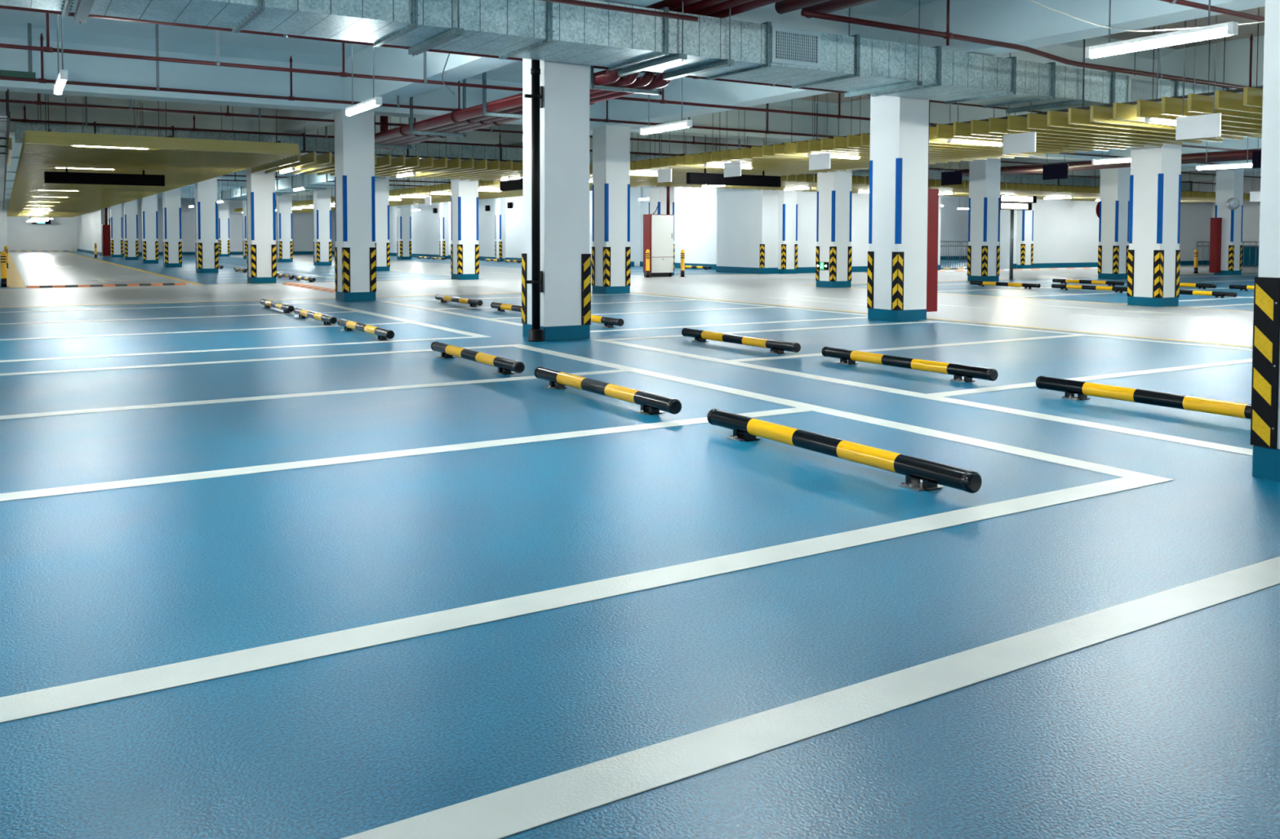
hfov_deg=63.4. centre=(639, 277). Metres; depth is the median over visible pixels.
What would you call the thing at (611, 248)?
pillar
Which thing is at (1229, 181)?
pillar
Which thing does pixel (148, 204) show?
pillar
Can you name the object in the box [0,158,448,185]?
beam
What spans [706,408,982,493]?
wheel stop
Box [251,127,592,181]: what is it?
ceiling
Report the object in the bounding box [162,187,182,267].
pillar
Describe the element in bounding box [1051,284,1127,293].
wheel stop
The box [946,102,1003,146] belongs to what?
tube light
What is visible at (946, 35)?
pipe
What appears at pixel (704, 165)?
tube light
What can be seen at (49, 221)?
lit sign
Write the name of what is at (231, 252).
baseboard
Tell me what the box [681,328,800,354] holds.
wheel stop
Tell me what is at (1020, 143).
hanging sign
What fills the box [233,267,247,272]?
wheel stop
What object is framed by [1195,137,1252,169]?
tube light
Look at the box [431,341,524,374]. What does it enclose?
wheel stop
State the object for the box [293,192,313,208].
tube light
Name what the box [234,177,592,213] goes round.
ceiling
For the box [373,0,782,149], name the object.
pipes
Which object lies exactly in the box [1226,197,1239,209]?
mirror
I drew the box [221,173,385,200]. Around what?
air duct
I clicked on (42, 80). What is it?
pipe
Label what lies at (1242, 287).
wheel stop
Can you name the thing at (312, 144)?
cable tray
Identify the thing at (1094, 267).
bump
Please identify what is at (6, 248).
bollard
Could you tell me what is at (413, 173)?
tube light
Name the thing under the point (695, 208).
wall
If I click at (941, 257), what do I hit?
baseboard
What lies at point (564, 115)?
pillar
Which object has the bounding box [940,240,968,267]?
railing
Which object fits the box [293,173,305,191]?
tube light
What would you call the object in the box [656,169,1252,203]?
ceiling
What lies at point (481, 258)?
baseboard
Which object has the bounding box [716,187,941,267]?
wall
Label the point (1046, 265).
baseboard
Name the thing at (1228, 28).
tube light
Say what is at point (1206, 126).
hanging sign
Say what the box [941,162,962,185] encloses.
hanging sign
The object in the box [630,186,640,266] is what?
wall
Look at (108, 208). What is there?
pillar
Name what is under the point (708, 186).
tube light
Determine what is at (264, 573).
floor
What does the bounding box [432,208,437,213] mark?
speaker box
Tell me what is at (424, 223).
wall
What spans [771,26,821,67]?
vent grille
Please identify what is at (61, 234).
wall
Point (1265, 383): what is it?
pillar
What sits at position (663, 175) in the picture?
hanging sign
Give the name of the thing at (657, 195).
pillar
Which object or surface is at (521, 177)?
tube light
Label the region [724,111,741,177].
hanging sign
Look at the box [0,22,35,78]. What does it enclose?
cable tray
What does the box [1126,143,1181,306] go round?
pillar
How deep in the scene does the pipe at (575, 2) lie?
9.72 m
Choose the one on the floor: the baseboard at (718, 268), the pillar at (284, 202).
the pillar at (284, 202)
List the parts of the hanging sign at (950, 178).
panel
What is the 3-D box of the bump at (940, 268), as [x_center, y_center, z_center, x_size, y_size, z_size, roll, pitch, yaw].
[12.141,-0.346,39.899,3.896,0.050,0.340,-1,3,-32]
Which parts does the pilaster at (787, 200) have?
skirting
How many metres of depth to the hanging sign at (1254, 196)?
28.62 m
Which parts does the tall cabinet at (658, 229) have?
door, door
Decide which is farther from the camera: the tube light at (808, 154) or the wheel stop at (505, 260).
the wheel stop at (505, 260)
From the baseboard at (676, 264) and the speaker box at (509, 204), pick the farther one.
the speaker box at (509, 204)
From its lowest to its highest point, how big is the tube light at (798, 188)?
1.668 m
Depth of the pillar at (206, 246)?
32.92 m
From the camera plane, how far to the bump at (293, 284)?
23.32 m
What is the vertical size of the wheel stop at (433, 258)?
0.130 m
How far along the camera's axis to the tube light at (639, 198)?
38.61 m
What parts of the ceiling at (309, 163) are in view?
carrier rail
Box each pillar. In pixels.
[0,201,7,253]
[106,203,124,256]
[110,204,123,257]
[123,200,138,260]
[141,194,158,263]
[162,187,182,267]
[195,177,218,273]
[217,198,230,257]
[242,200,247,258]
[246,168,276,284]
[276,193,293,262]
[313,187,332,266]
[334,109,376,301]
[374,176,390,271]
[396,204,411,259]
[450,178,479,279]
[521,58,591,340]
[591,124,630,293]
[648,185,674,275]
[815,169,852,288]
[866,94,928,321]
[967,158,1000,281]
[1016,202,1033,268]
[1097,167,1129,279]
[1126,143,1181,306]
[1213,168,1244,275]
[1250,0,1279,481]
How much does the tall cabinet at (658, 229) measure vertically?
3.200 m
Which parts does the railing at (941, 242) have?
post, rail, rail, post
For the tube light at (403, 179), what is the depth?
38.74 m
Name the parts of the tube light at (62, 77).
suspension rod, suspension rod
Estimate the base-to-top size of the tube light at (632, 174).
1.668 m
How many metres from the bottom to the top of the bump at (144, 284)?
0.050 m
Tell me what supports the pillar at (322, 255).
on the floor
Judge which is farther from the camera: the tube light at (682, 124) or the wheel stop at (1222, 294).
the wheel stop at (1222, 294)
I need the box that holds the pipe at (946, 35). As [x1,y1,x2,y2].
[800,0,1253,88]
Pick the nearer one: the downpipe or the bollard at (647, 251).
the downpipe
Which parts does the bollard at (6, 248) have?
post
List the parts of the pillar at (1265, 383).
skirting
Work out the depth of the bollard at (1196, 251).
35.22 m
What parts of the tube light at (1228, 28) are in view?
suspension rod, suspension rod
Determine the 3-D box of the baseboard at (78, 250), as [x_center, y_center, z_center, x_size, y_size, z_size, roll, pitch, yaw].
[-39.351,-1.820,73.814,0.020,0.200,24.000,-1,3,-32]
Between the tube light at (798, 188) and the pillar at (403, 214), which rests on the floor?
the pillar at (403, 214)
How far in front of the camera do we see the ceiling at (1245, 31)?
15.82 m
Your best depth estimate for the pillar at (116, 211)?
58.46 m
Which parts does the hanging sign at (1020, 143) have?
panel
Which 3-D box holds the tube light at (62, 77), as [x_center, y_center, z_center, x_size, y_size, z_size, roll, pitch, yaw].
[-5.807,-2.737,10.359,0.068,1.675,1.244,-1,3,-32]
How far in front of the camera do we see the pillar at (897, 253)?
14.55 m
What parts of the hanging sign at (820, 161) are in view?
rod, panel, rod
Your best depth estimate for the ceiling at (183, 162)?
21.73 m
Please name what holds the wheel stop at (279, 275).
on the floor
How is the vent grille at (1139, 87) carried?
attached to the air duct at (711, 48)
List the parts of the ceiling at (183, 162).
hanger rod, hanger rod, hanger rod, hanger rod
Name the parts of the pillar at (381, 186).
skirting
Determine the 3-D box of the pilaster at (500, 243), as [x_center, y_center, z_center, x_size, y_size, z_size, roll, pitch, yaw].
[-6.822,-2.929,50.580,0.310,4.320,0.600,-1,3,-32]
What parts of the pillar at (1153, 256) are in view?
skirting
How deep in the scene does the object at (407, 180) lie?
38.92 m
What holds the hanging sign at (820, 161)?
hanging from the ceiling at (7, 16)
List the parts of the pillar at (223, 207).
skirting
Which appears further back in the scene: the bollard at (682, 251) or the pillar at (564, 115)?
the bollard at (682, 251)
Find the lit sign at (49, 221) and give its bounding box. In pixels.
[31,217,50,224]
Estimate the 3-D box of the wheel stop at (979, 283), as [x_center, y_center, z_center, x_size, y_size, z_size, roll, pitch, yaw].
[8.631,0.182,24.564,0.160,0.130,1.978,-1,3,-32]
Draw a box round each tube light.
[27,214,48,221]
[31,217,53,219]
[53,13,67,94]
[53,167,110,169]
[70,96,150,149]
[217,178,224,203]
[279,167,295,173]
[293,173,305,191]
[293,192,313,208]
[345,44,382,115]
[395,172,415,177]
[398,178,424,197]
[412,204,421,211]
[429,192,451,195]
[478,189,502,191]
[500,176,523,181]
[630,132,662,176]
[638,197,648,200]
[639,77,692,134]
[701,185,728,187]
[703,110,752,168]
[783,187,811,191]
[807,94,860,159]
[930,161,955,195]
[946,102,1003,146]
[955,196,968,209]
[1043,196,1073,199]
[1084,0,1238,58]
[1092,150,1130,164]
[1144,18,1195,125]
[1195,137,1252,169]
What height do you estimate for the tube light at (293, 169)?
1.668 m
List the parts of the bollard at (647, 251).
post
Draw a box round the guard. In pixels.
[759,244,764,267]
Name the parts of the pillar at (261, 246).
skirting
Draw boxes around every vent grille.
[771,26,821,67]
[1128,75,1159,102]
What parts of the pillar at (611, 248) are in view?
skirting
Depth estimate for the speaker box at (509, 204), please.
49.62 m
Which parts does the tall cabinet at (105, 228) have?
door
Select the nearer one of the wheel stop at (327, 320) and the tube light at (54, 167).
the wheel stop at (327, 320)
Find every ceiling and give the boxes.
[0,0,1264,102]
[0,134,22,159]
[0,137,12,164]
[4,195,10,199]
[6,93,298,217]
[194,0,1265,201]
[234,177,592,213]
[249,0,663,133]
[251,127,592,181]
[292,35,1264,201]
[589,7,1262,187]
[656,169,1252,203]
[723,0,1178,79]
[792,6,1265,103]
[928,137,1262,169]
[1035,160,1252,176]
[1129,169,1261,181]
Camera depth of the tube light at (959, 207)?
52.83 m
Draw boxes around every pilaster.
[439,202,448,258]
[494,197,505,262]
[777,190,797,274]
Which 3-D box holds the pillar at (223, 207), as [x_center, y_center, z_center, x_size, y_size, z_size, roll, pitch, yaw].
[-24.809,-2.960,61.674,0.600,3.460,0.600,-1,3,-32]
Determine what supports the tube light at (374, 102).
hanging from the ceiling at (7, 16)
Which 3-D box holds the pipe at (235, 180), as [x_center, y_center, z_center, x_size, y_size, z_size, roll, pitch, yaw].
[-7.155,-4.303,43.840,22.100,1.070,0.064,-1,3,-32]
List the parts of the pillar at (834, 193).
skirting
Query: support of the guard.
attached to the wall at (747, 219)
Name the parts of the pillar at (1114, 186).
skirting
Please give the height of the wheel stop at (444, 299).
0.130 m
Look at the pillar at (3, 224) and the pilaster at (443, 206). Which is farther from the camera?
the pillar at (3, 224)
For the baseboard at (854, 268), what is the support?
attached to the wall at (747, 219)
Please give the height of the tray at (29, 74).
0.100 m
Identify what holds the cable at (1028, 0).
hanging from the pipes at (605, 85)
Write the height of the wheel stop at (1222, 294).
0.130 m
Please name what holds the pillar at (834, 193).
on the floor
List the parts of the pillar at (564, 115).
skirting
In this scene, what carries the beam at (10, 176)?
attached to the ceiling at (7, 16)
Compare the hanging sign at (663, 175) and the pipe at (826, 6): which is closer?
the pipe at (826, 6)
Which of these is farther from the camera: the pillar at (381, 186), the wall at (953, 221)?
the wall at (953, 221)
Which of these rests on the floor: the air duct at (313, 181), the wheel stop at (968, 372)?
the wheel stop at (968, 372)
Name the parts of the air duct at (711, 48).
hanger rod, hanger rod, hanger rod, hanger rod, hanger rod, hanger rod, hanger rod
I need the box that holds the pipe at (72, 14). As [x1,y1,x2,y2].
[0,4,1042,112]
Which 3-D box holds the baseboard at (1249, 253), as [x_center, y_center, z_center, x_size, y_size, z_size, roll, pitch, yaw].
[39.334,-0.173,25.750,0.020,0.900,50.600,-1,3,-32]
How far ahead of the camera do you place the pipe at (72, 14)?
11.25 m
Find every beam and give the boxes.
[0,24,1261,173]
[0,90,652,152]
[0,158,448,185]
[4,189,313,200]
[5,173,399,190]
[5,181,334,196]
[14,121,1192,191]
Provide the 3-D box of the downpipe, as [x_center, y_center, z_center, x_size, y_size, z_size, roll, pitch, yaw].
[-1.162,-1.006,11.502,0.208,3.440,0.180,-1,3,-32]
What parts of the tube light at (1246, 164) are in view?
suspension rod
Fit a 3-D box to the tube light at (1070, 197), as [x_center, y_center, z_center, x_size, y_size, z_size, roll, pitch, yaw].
[15.594,-3.757,38.603,0.072,1.668,1.240,-1,3,-32]
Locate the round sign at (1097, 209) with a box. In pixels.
[1095,201,1099,217]
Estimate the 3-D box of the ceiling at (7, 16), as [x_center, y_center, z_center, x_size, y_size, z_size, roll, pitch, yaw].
[-4.254,-4.782,39.204,60.000,0.250,119.500,-1,3,-32]
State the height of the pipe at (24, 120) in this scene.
1.060 m
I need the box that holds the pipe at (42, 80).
[0,24,1222,164]
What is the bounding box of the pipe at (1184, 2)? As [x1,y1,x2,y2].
[1158,0,1264,21]
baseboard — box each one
[77,248,102,255]
[138,251,334,255]
[390,253,591,266]
[630,261,634,266]
[640,261,716,270]
[715,266,761,274]
[761,265,940,274]
[940,256,966,259]
[1013,260,1209,268]
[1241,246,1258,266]
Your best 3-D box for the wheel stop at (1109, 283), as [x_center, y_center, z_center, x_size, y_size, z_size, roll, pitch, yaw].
[11.226,0.135,26.003,0.160,0.130,1.978,-1,3,-32]
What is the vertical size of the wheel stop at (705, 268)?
0.130 m
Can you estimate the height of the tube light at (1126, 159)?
1.705 m
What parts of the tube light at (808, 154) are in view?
suspension rod, suspension rod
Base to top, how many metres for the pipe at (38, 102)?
1.020 m
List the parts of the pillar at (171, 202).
skirting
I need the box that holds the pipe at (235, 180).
[217,171,449,186]
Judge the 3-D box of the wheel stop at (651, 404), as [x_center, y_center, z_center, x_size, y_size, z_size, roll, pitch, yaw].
[-0.287,0.806,7.405,0.160,0.130,1.978,-1,3,-32]
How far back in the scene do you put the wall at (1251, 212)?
45.77 m
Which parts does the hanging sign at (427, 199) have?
panel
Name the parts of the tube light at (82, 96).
suspension rod, suspension rod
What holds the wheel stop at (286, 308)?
on the floor
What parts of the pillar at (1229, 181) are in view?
skirting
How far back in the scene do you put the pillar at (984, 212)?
28.01 m
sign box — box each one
[44,97,164,186]
[500,176,523,191]
[686,138,781,186]
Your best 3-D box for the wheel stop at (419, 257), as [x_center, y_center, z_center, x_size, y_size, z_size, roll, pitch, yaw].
[-11.749,-1.061,56.331,0.160,0.130,1.978,-1,3,-32]
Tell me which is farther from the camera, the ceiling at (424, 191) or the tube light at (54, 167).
the ceiling at (424, 191)
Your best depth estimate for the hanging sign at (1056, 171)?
19.82 m
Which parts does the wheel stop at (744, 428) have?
anchor plate, anchor plate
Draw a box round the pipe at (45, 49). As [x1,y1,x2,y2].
[0,13,1242,151]
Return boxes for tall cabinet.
[101,208,111,256]
[643,186,673,277]
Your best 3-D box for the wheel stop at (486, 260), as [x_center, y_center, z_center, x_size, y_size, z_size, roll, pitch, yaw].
[-7.127,-0.820,50.205,0.160,0.130,1.978,-1,3,-32]
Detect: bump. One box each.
[9,250,73,251]
[26,283,186,288]
[282,282,335,293]
[864,266,1097,273]
[940,267,967,269]
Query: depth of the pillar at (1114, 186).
30.13 m
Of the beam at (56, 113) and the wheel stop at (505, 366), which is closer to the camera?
the wheel stop at (505, 366)
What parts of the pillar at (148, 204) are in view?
skirting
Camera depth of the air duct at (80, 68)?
17.70 m
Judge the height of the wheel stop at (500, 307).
0.130 m
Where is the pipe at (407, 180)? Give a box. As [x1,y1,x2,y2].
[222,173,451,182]
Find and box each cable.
[441,53,454,95]
[1028,0,1264,31]
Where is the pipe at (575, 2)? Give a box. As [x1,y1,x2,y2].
[537,0,697,22]
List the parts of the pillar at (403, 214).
skirting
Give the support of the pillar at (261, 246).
on the floor
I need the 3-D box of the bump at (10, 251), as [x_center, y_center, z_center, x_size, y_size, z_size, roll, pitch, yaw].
[-47.449,-2.080,82.212,4.396,0.050,0.500,-1,3,-32]
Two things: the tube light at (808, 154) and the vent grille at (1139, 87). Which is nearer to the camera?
the vent grille at (1139, 87)
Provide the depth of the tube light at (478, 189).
33.43 m
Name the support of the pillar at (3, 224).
on the floor
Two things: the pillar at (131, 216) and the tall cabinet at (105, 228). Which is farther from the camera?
the tall cabinet at (105, 228)
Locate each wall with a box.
[0,199,77,251]
[76,208,105,252]
[137,197,335,252]
[389,191,592,261]
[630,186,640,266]
[640,186,716,264]
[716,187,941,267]
[940,195,968,256]
[999,176,1212,268]
[1212,177,1260,245]
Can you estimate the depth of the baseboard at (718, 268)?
34.56 m
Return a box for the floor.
[0,251,1279,838]
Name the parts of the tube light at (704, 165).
suspension rod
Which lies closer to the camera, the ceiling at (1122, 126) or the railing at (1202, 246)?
the ceiling at (1122, 126)
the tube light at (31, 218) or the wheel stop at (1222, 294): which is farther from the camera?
the tube light at (31, 218)
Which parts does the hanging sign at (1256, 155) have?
panel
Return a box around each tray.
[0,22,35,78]
[0,70,35,78]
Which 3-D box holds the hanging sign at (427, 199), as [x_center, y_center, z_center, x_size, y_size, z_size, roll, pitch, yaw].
[-7.408,-3.539,36.164,0.024,2.020,0.550,-1,3,-32]
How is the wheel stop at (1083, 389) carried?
on the floor
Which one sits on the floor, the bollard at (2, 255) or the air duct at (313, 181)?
the bollard at (2, 255)
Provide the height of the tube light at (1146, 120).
1.668 m
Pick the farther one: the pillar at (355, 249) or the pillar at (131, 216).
the pillar at (131, 216)
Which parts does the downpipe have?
wall plate, wall plate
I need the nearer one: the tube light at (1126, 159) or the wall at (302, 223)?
the tube light at (1126, 159)
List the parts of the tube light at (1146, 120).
suspension rod, suspension rod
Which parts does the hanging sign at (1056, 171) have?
panel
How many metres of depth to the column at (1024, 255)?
40.10 m
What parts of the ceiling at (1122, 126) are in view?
hanger rod, hanger rod, hanger rod, hanger rod, carrier rail, hanger rod, hanger rod, hanger rod, hanger rod, hanger rod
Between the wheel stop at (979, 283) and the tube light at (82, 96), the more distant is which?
the wheel stop at (979, 283)
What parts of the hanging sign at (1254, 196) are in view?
panel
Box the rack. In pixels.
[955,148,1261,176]
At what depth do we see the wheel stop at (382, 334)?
12.02 m
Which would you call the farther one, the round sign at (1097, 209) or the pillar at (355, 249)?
the round sign at (1097, 209)
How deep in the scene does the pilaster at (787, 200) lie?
33.74 m
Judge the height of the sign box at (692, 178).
1.970 m
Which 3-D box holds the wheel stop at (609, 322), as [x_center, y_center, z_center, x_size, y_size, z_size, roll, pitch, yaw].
[-0.756,0.558,13.966,0.160,0.130,1.978,-1,3,-32]
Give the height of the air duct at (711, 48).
1.300 m
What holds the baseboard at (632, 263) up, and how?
attached to the wall at (635, 193)
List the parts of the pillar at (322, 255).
skirting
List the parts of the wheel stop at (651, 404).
anchor plate, anchor plate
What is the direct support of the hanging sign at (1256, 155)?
hanging from the ceiling at (7, 16)
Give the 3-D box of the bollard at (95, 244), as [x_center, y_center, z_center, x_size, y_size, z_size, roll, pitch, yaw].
[-30.064,-1.486,57.220,0.220,0.825,0.220,-1,3,-32]
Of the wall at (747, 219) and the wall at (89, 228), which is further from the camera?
the wall at (89, 228)
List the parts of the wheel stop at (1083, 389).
anchor plate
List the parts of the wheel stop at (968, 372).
anchor plate, anchor plate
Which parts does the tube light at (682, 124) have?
suspension rod, suspension rod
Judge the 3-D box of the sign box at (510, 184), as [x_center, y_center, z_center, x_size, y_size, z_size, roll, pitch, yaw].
[-2.916,-3.166,25.725,0.140,1.960,2.450,-1,3,-32]
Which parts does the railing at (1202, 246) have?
rail, rail, post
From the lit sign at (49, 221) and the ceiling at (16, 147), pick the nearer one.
the ceiling at (16, 147)
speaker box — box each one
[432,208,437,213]
[484,205,489,211]
[507,202,512,208]
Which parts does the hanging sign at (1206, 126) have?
rod, panel, rod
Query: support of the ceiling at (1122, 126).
attached to the ceiling at (7, 16)
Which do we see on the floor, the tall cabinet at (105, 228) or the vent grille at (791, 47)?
the tall cabinet at (105, 228)
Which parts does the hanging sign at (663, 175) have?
rod, panel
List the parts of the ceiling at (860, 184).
carrier rail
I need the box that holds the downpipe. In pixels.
[524,59,543,342]
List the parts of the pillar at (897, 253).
skirting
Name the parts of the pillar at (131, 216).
skirting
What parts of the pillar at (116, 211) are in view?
skirting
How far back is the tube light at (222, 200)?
42.95 m
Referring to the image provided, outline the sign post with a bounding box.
[1000,195,1036,279]
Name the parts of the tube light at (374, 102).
suspension rod, suspension rod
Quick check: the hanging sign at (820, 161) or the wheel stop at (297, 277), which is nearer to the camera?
the hanging sign at (820, 161)
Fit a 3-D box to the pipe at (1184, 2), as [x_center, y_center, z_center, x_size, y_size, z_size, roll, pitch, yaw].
[10.323,-3.100,12.701,49.000,1.050,0.064,-1,3,-32]
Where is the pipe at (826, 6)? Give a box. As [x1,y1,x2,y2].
[774,0,876,18]
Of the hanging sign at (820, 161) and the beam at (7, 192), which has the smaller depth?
the hanging sign at (820, 161)
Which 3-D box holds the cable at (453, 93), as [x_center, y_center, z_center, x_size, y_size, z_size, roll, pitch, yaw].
[-2.667,-2.757,14.426,0.137,0.301,2.493,0,2,-8]
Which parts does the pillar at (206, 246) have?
skirting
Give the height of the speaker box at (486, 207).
0.280 m
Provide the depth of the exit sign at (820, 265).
24.42 m
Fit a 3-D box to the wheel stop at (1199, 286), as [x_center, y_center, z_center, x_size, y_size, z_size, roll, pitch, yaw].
[12.714,0.189,24.652,0.160,0.130,1.978,-1,3,-32]
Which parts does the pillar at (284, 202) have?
skirting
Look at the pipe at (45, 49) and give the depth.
13.65 m
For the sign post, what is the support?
on the floor
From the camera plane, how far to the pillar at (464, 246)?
28.45 m
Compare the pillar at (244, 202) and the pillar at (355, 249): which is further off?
the pillar at (244, 202)
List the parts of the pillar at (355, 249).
skirting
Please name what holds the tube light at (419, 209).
hanging from the ceiling at (7, 16)
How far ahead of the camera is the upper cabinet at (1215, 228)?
33.53 m
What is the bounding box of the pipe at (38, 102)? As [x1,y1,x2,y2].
[0,93,1260,177]
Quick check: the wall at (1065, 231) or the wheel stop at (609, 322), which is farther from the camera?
the wall at (1065, 231)
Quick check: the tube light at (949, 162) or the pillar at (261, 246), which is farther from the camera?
the tube light at (949, 162)
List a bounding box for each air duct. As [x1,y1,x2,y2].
[0,0,1243,114]
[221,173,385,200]
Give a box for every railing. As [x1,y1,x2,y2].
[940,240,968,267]
[1196,241,1258,266]
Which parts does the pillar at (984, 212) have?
skirting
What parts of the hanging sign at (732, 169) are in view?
rod, panel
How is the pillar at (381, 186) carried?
on the floor
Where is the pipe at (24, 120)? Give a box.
[0,96,1216,184]
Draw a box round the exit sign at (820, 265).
[816,262,828,270]
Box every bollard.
[0,251,8,287]
[4,245,9,268]
[94,243,97,257]
[644,249,651,277]
[680,248,684,277]
[1192,248,1198,273]
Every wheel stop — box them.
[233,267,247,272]
[260,298,294,313]
[276,272,294,279]
[293,275,315,282]
[293,307,337,325]
[337,318,394,340]
[417,256,431,259]
[431,257,445,260]
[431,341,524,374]
[435,294,483,307]
[484,258,502,262]
[490,302,521,312]
[502,259,521,262]
[533,366,681,415]
[591,315,623,328]
[679,265,711,270]
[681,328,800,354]
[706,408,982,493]
[821,346,998,382]
[969,280,1040,288]
[1035,375,1251,419]
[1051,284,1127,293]
[1052,278,1124,286]
[1179,282,1216,288]
[1179,289,1236,298]
[1228,284,1253,291]
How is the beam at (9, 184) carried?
attached to the ceiling at (7, 16)
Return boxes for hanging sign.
[424,177,431,204]
[657,133,671,182]
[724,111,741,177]
[808,93,831,170]
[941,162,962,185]
[1003,102,1035,154]
[1042,152,1068,179]
[1175,15,1221,140]
[1249,175,1260,201]
[1252,137,1261,168]
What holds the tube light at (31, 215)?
hanging from the ceiling at (7, 16)
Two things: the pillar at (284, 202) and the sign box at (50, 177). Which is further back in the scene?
the pillar at (284, 202)
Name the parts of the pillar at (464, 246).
skirting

